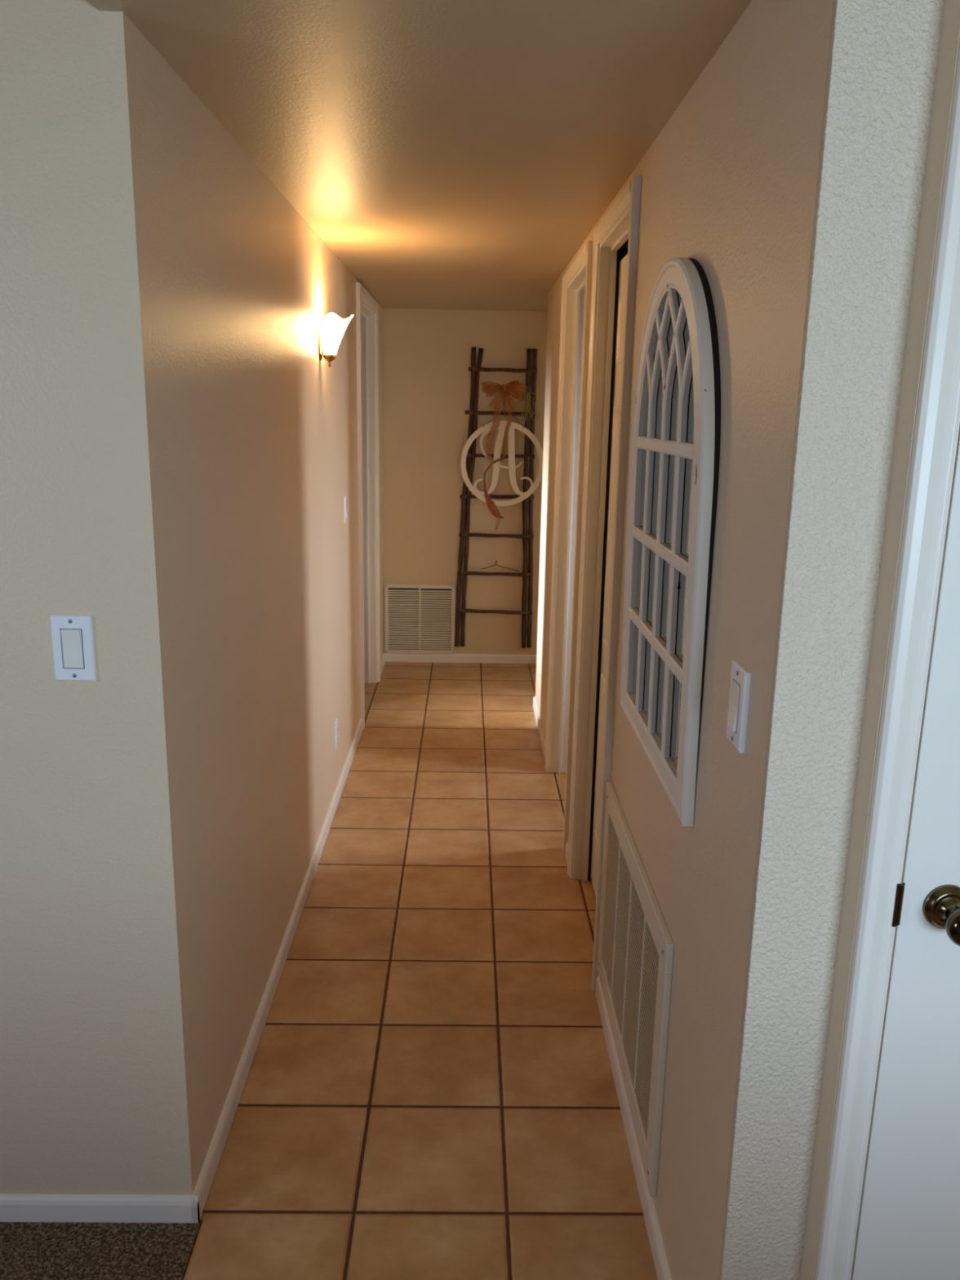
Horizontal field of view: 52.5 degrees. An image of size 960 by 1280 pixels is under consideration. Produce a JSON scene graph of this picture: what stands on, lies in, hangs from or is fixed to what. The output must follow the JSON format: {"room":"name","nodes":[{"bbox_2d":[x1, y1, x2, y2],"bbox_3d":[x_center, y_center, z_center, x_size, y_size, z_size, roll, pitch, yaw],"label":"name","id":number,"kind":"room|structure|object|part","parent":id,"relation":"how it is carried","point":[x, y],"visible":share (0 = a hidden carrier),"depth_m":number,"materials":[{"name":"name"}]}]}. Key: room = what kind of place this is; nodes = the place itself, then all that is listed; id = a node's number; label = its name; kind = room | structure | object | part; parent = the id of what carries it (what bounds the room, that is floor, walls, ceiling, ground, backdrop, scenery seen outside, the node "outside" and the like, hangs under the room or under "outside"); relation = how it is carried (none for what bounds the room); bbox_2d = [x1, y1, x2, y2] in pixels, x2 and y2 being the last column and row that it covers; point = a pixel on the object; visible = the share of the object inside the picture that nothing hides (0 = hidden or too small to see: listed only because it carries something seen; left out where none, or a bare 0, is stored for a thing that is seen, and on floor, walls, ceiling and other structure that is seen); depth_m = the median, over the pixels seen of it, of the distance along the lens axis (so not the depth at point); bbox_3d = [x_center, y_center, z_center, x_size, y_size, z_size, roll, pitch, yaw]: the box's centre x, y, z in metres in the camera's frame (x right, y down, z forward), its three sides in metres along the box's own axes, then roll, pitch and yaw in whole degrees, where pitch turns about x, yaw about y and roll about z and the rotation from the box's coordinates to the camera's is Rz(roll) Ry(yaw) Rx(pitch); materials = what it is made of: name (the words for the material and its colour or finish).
{"room":"home hallway","nodes":[
{"label":"home hallway","id":0,"kind":"room"},
{"bbox_2d":[0,0,192,1195],"bbox_3d":[-1.691,-0.135,1.690,2.282,2.600,0.115,1,13,-1],"label":"wall","id":1,"kind":"structure","parent":0,"point":[94,1100],"depth_m":1.69,"materials":[{"name":"beige paint"}]},
{"bbox_2d":[49,614,97,680],"bbox_3d":[-0.700,0.015,1.672,0.071,0.116,0.011,1,13,-1],"label":"light switch","id":2,"kind":"object","parent":1,"relation":"attached to","point":[72,635],"visible":1,"depth_m":1.67,"materials":[{"name":"white plastic"}]},
{"bbox_2d":[0,1194,199,1222],"bbox_3d":[-1.657,1.118,1.919,2.194,0.058,0.012,1,13,-1],"label":"baseboard","id":3,"kind":"structure","parent":1,"relation":"attached to","point":[70,1208],"depth_m":1.93,"materials":[{"name":"white paint"}]},
{"bbox_2d":[0,1222,199,1279],"bbox_3d":[-1.677,1.737,-0.494,2.298,0.054,4.967,1,13,-1],"label":"floor","id":4,"kind":"structure","parent":0,"point":[29,1251],"depth_m":1.87,"materials":[{"name":"brown carpet"}]},
{"bbox_2d":[123,12,383,1193],"bbox_3d":[-0.636,-0.417,3.877,0.115,2.188,4.472,1,13,-1],"label":"wall","id":5,"kind":"structure","parent":0,"point":[253,436],"depth_m":2.23,"materials":[{"name":"beige paint"}]},
{"bbox_2d":[191,653,385,1222],"bbox_3d":[-0.592,0.622,4.114,0.012,0.058,4.487,1,13,-1],"label":"baseboard","id":6,"kind":"structure","parent":5,"relation":"attached to","point":[211,1163],"depth_m":2.53,"materials":[{"name":"white paint"}]},
{"bbox_2d":[318,312,353,367],"bbox_3d":[-0.512,-1.047,3.408,0.113,0.177,0.113,14,18,43],"label":"wall sconce","id":7,"kind":"object","parent":5,"relation":"attached to","point":[332,327],"visible":1,"depth_m":3.38,"materials":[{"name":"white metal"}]},
{"bbox_2d":[334,717,337,750],"bbox_3d":[-0.589,0.385,3.995,0.007,0.116,0.071,1,13,-1],"label":"power outlet","id":8,"kind":"object","parent":5,"relation":"attached to","point":[336,719],"visible":1,"depth_m":3.97,"materials":[{"name":"white plastic"}]},
{"bbox_2d":[343,494,348,524],"bbox_3d":[-0.576,-0.563,4.194,0.011,0.116,0.071,1,13,-1],"label":"light switch","id":9,"kind":"object","parent":5,"relation":"attached to","point":[345,505],"visible":1,"depth_m":4.17,"materials":[{"name":"white plastic"}]},
{"bbox_2d":[355,282,380,728],"bbox_3d":[-0.643,-0.702,5.167,0.133,2.153,0.934,1,13,-1],"label":"trim","id":10,"kind":"structure","parent":5,"relation":"attached to","point":[366,308],"depth_m":5.46,"materials":[{"name":"white paint"}]},
{"bbox_2d":[183,662,657,1279],"bbox_3d":[-0.256,1.185,1.978,5.200,0.050,10.000,1,13,-1],"label":"floor","id":11,"kind":"structure","parent":0,"point":[429,1092],"depth_m":2.48,"materials":[{"name":"beige tile"}]},
{"bbox_2d":[90,0,751,311],"bbox_3d":[-0.213,-1.159,1.428,5.200,0.450,10.000,1,13,-1],"label":"ceiling","id":12,"kind":"structure","parent":0,"point":[450,154],"depth_m":1.91,"materials":[{"name":"beige paint"}]},
{"bbox_2d":[382,308,547,654],"bbox_3d":[-0.287,-0.934,6.108,5.200,2.188,0.100,1,13,-1],"label":"wall","id":13,"kind":"structure","parent":0,"point":[426,353],"depth_m":6.01,"materials":[{"name":"beige paint"}]},
{"bbox_2d":[384,583,455,653],"bbox_3d":[-0.386,-0.133,6.236,0.452,0.450,0.016,1,13,-1],"label":"air vent","id":14,"kind":"object","parent":13,"relation":"in","point":[420,619],"visible":1,"depth_m":6.24,"materials":[{"name":"white metal"}]},
{"bbox_3d":[-0.489,-0.131,6.236,0.197,0.385,0.009,1,13,-1],"label":"louver panel","id":15,"kind":"part","parent":14,"relation":"part of","materials":[{"name":"white metal"}]},
{"bbox_3d":[-0.282,-0.128,6.239,0.197,0.385,0.009,1,13,-1],"label":"louver panel","id":16,"kind":"part","parent":14,"relation":"part of","materials":[{"name":"white metal"}]},
{"bbox_2d":[383,652,536,663],"bbox_3d":[0.785,0.131,6.313,2.818,0.058,0.012,1,13,-1],"label":"baseboard","id":17,"kind":"structure","parent":13,"relation":"attached to","point":[389,657],"depth_m":6.29,"materials":[{"name":"white paint"}]},
{"bbox_2d":[454,346,537,648],"bbox_3d":[0.099,-0.853,6.050,0.495,1.854,0.054,1,13,-1],"label":"ladder","id":18,"kind":"object","parent":13,"relation":"attached to","point":[466,495],"visible":0.99,"depth_m":6.06,"materials":[{"name":"brown wood"}]},
{"bbox_3d":[-0.094,-0.860,6.058,0.110,1.851,0.030,1,13,-1],"label":"rail","id":19,"kind":"part","parent":18,"relation":"part of","materials":[{"name":"brown wood"}]},
{"bbox_3d":[-0.052,-0.858,6.059,0.119,1.847,0.030,1,13,-1],"label":"rail","id":20,"kind":"part","parent":18,"relation":"part of","materials":[{"name":"brown wood"}]},
{"bbox_2d":[480,560,518,571],"bbox_3d":[0.124,-0.470,6.162,0.246,0.066,0.025,1,13,-1],"label":"wire hanger","id":21,"kind":"object","parent":18,"relation":"hanging from","point":[495,561],"visible":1,"depth_m":6.16,"materials":[{"name":"brown metal"}]},
{"bbox_2d":[460,408,542,506],"bbox_3d":[0.139,-1.112,5.951,0.514,0.582,0.026,1,13,-1],"label":"monogram sign","id":22,"kind":"object","parent":18,"relation":"hanging from","point":[500,425],"visible":0.98,"depth_m":5.95,"materials":[{"name":"beige paint"}]},
{"bbox_2d":[481,380,524,518],"bbox_3d":[0.139,-1.115,5.919,0.284,0.899,0.040,2,13,3],"label":"ribbon bow","id":23,"kind":"object","parent":22,"relation":"attached to","point":[508,388],"visible":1,"depth_m":5.83,"materials":[{"name":"brown fabric"}]},
{"bbox_3d":[0.287,-0.851,6.064,0.046,1.850,0.030,1,13,-1],"label":"rail","id":24,"kind":"part","parent":18,"relation":"part of","materials":[{"name":"brown wood"}]},
{"bbox_2d":[520,391,540,421],"bbox_3d":[0.306,-1.416,5.898,0.121,0.185,0.034,1,13,-1],"label":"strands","id":25,"kind":"object","parent":18,"relation":"hanging from","point":[527,393],"visible":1,"depth_m":5.88,"materials":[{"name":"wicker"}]},
{"bbox_3d":[0.322,-0.852,6.065,0.048,1.850,0.031,1,13,-1],"label":"rail","id":26,"kind":"part","parent":18,"relation":"part of","materials":[{"name":"brown wood"}]},
{"bbox_2d":[535,0,834,1279],"bbox_3d":[0.404,-0.241,3.208,0.115,2.188,3.968,1,13,-1],"label":"wall","id":27,"kind":"structure","parent":0,"point":[729,184],"depth_m":1.47,"materials":[{"name":"beige paint"}]},
{"bbox_2d":[544,240,593,854],"bbox_3d":[0.388,-0.343,3.784,0.133,2.123,0.900,1,13,-1],"label":"trim","id":28,"kind":"structure","parent":27,"relation":"attached to","point":[576,282],"depth_m":4.06,"materials":[{"name":"white paint"}]},
{"bbox_2d":[533,696,671,1279],"bbox_3d":[1.272,0.809,3.465,1.912,0.058,3.992,1,13,-1],"label":"baseboard","id":29,"kind":"structure","parent":27,"relation":"attached to","point":[660,1262],"depth_m":2.13,"materials":[{"name":"white paint"}]},
{"bbox_2d":[567,176,640,991],"bbox_3d":[0.399,-0.125,2.857,0.133,2.123,0.735,1,13,-1],"label":"trim","id":30,"kind":"structure","parent":27,"relation":"attached to","point":[616,236],"depth_m":3.03,"materials":[{"name":"white paint"}]},
{"bbox_2d":[591,253,627,895],"bbox_3d":[0.401,-0.088,2.866,0.079,2.022,0.607,1,13,-1],"label":"door","id":31,"kind":"structure","parent":27,"relation":"in","point":[623,263],"depth_m":3.04,"materials":[{"name":"white paint"}]},
{"bbox_3d":[0.393,0.408,3.127,0.005,0.560,0.240,1,13,-1],"label":"panel","id":32,"kind":"part","parent":31,"relation":"part of","materials":[{"name":"white paint"}]},
{"bbox_3d":[0.406,-0.327,2.955,0.005,0.750,0.240,1,13,-1],"label":"panel","id":33,"kind":"part","parent":31,"relation":"part of","materials":[{"name":"white paint"}]},
{"bbox_3d":[0.417,-0.906,2.819,0.005,0.200,0.240,1,13,-1],"label":"panel","id":34,"kind":"part","parent":31,"relation":"part of","materials":[{"name":"white paint"}]},
{"bbox_2d":[597,782,674,1195],"bbox_3d":[0.340,0.733,2.237,0.016,0.548,0.806,1,13,-1],"label":"air vent","id":35,"kind":"object","parent":27,"relation":"in","point":[636,946],"visible":1,"depth_m":2.11,"materials":[{"name":"white metal"}]},
{"bbox_3d":[0.337,0.678,2.490,0.008,0.409,0.154,1,13,-1],"label":"louver panel","id":36,"kind":"part","parent":35,"relation":"part of","materials":[{"name":"white metal"}]},
{"bbox_3d":[0.339,0.718,2.320,0.008,0.409,0.154,1,13,-1],"label":"louver panel","id":37,"kind":"part","parent":35,"relation":"part of","materials":[{"name":"white metal"}]},
{"bbox_3d":[0.341,0.757,2.151,0.008,0.409,0.154,1,13,-1],"label":"louver panel","id":38,"kind":"part","parent":35,"relation":"part of","materials":[{"name":"white metal"}]},
{"bbox_3d":[0.343,0.797,1.981,0.008,0.409,0.154,1,13,-1],"label":"louver panel","id":39,"kind":"part","parent":35,"relation":"part of","materials":[{"name":"white metal"}]},
{"bbox_2d":[619,257,720,826],"bbox_3d":[0.350,-0.228,1.879,0.033,0.954,0.696,1,13,-1],"label":"arched mirror","id":40,"kind":"object","parent":27,"relation":"attached to","point":[675,440],"visible":1,"depth_m":1.77,"materials":[{"name":"white paint"}]},
{"bbox_3d":[0.347,0.002,1.933,0.014,0.025,0.558,1,13,-1],"label":"rail","id":41,"kind":"part","parent":40,"relation":"part of","materials":[{"name":"white paint"}]},
{"bbox_3d":[0.348,-0.179,1.891,0.014,0.025,0.558,1,13,-1],"label":"rail","id":42,"kind":"part","parent":40,"relation":"part of","materials":[{"name":"white paint"}]},
{"bbox_2d":[631,290,693,768],"bbox_3d":[0.356,-0.230,1.879,0.012,0.889,0.594,1,13,-1],"label":"mirror glass","id":43,"kind":"object","parent":40,"relation":"attached to","point":[663,468],"depth_m":1.85,"materials":[{"name":"grey"}]},
{"bbox_3d":[0.349,-0.367,1.847,0.014,0.025,0.549,1,13,-1],"label":"rail","id":44,"kind":"part","parent":40,"relation":"part of","materials":[{"name":"white paint"}]},
{"bbox_2d":[726,660,751,753],"bbox_3d":[0.363,0.093,1.377,0.014,0.116,0.071,1,13,-1],"label":"light switch","id":45,"kind":"object","parent":27,"relation":"attached to","point":[740,677],"visible":1,"depth_m":1.36,"materials":[{"name":"white plastic"}]},
{"bbox_2d":[719,0,944,1279],"bbox_3d":[0.445,0.214,1.271,0.150,2.188,0.012,1,13,-1],"label":"wall","id":46,"kind":"structure","parent":0,"point":[883,54],"depth_m":1.20,"materials":[{"name":"beige paint"}]},
{"bbox_2d":[800,0,959,1279],"bbox_3d":[1.427,0.226,1.297,1.884,2.188,0.126,1,13,-1],"label":"wall","id":47,"kind":"structure","parent":0,"point":[949,38],"depth_m":1.18,"materials":[{"name":"beige paint"}]},
{"bbox_2d":[814,46,959,1279],"bbox_3d":[0.915,0.250,1.283,0.857,2.130,0.132,1,13,-1],"label":"trim","id":48,"kind":"structure","parent":47,"relation":"attached to","point":[937,423],"depth_m":1.18,"materials":[{"name":"white paint"}]},
{"bbox_3d":[0.532,0.336,1.236,0.012,0.059,0.006,1,13,-1],"label":"strike plate","id":49,"kind":"part","parent":48,"relation":"part of","materials":[{"name":"brown metal"}]},
{"bbox_2d":[850,424,959,1279],"bbox_3d":[0.915,0.284,1.213,0.757,2.072,0.106,1,13,-1],"label":"door","id":50,"kind":"structure","parent":47,"relation":"in","point":[908,1225],"depth_m":1.28,"materials":[{"name":"white paint"}]},
{"bbox_3d":[0.595,0.351,1.189,0.050,0.050,0.036,1,13,-1],"label":"knob","id":51,"kind":"part","parent":50,"relation":"part of","materials":[{"name":"gold metal"}]}
]}

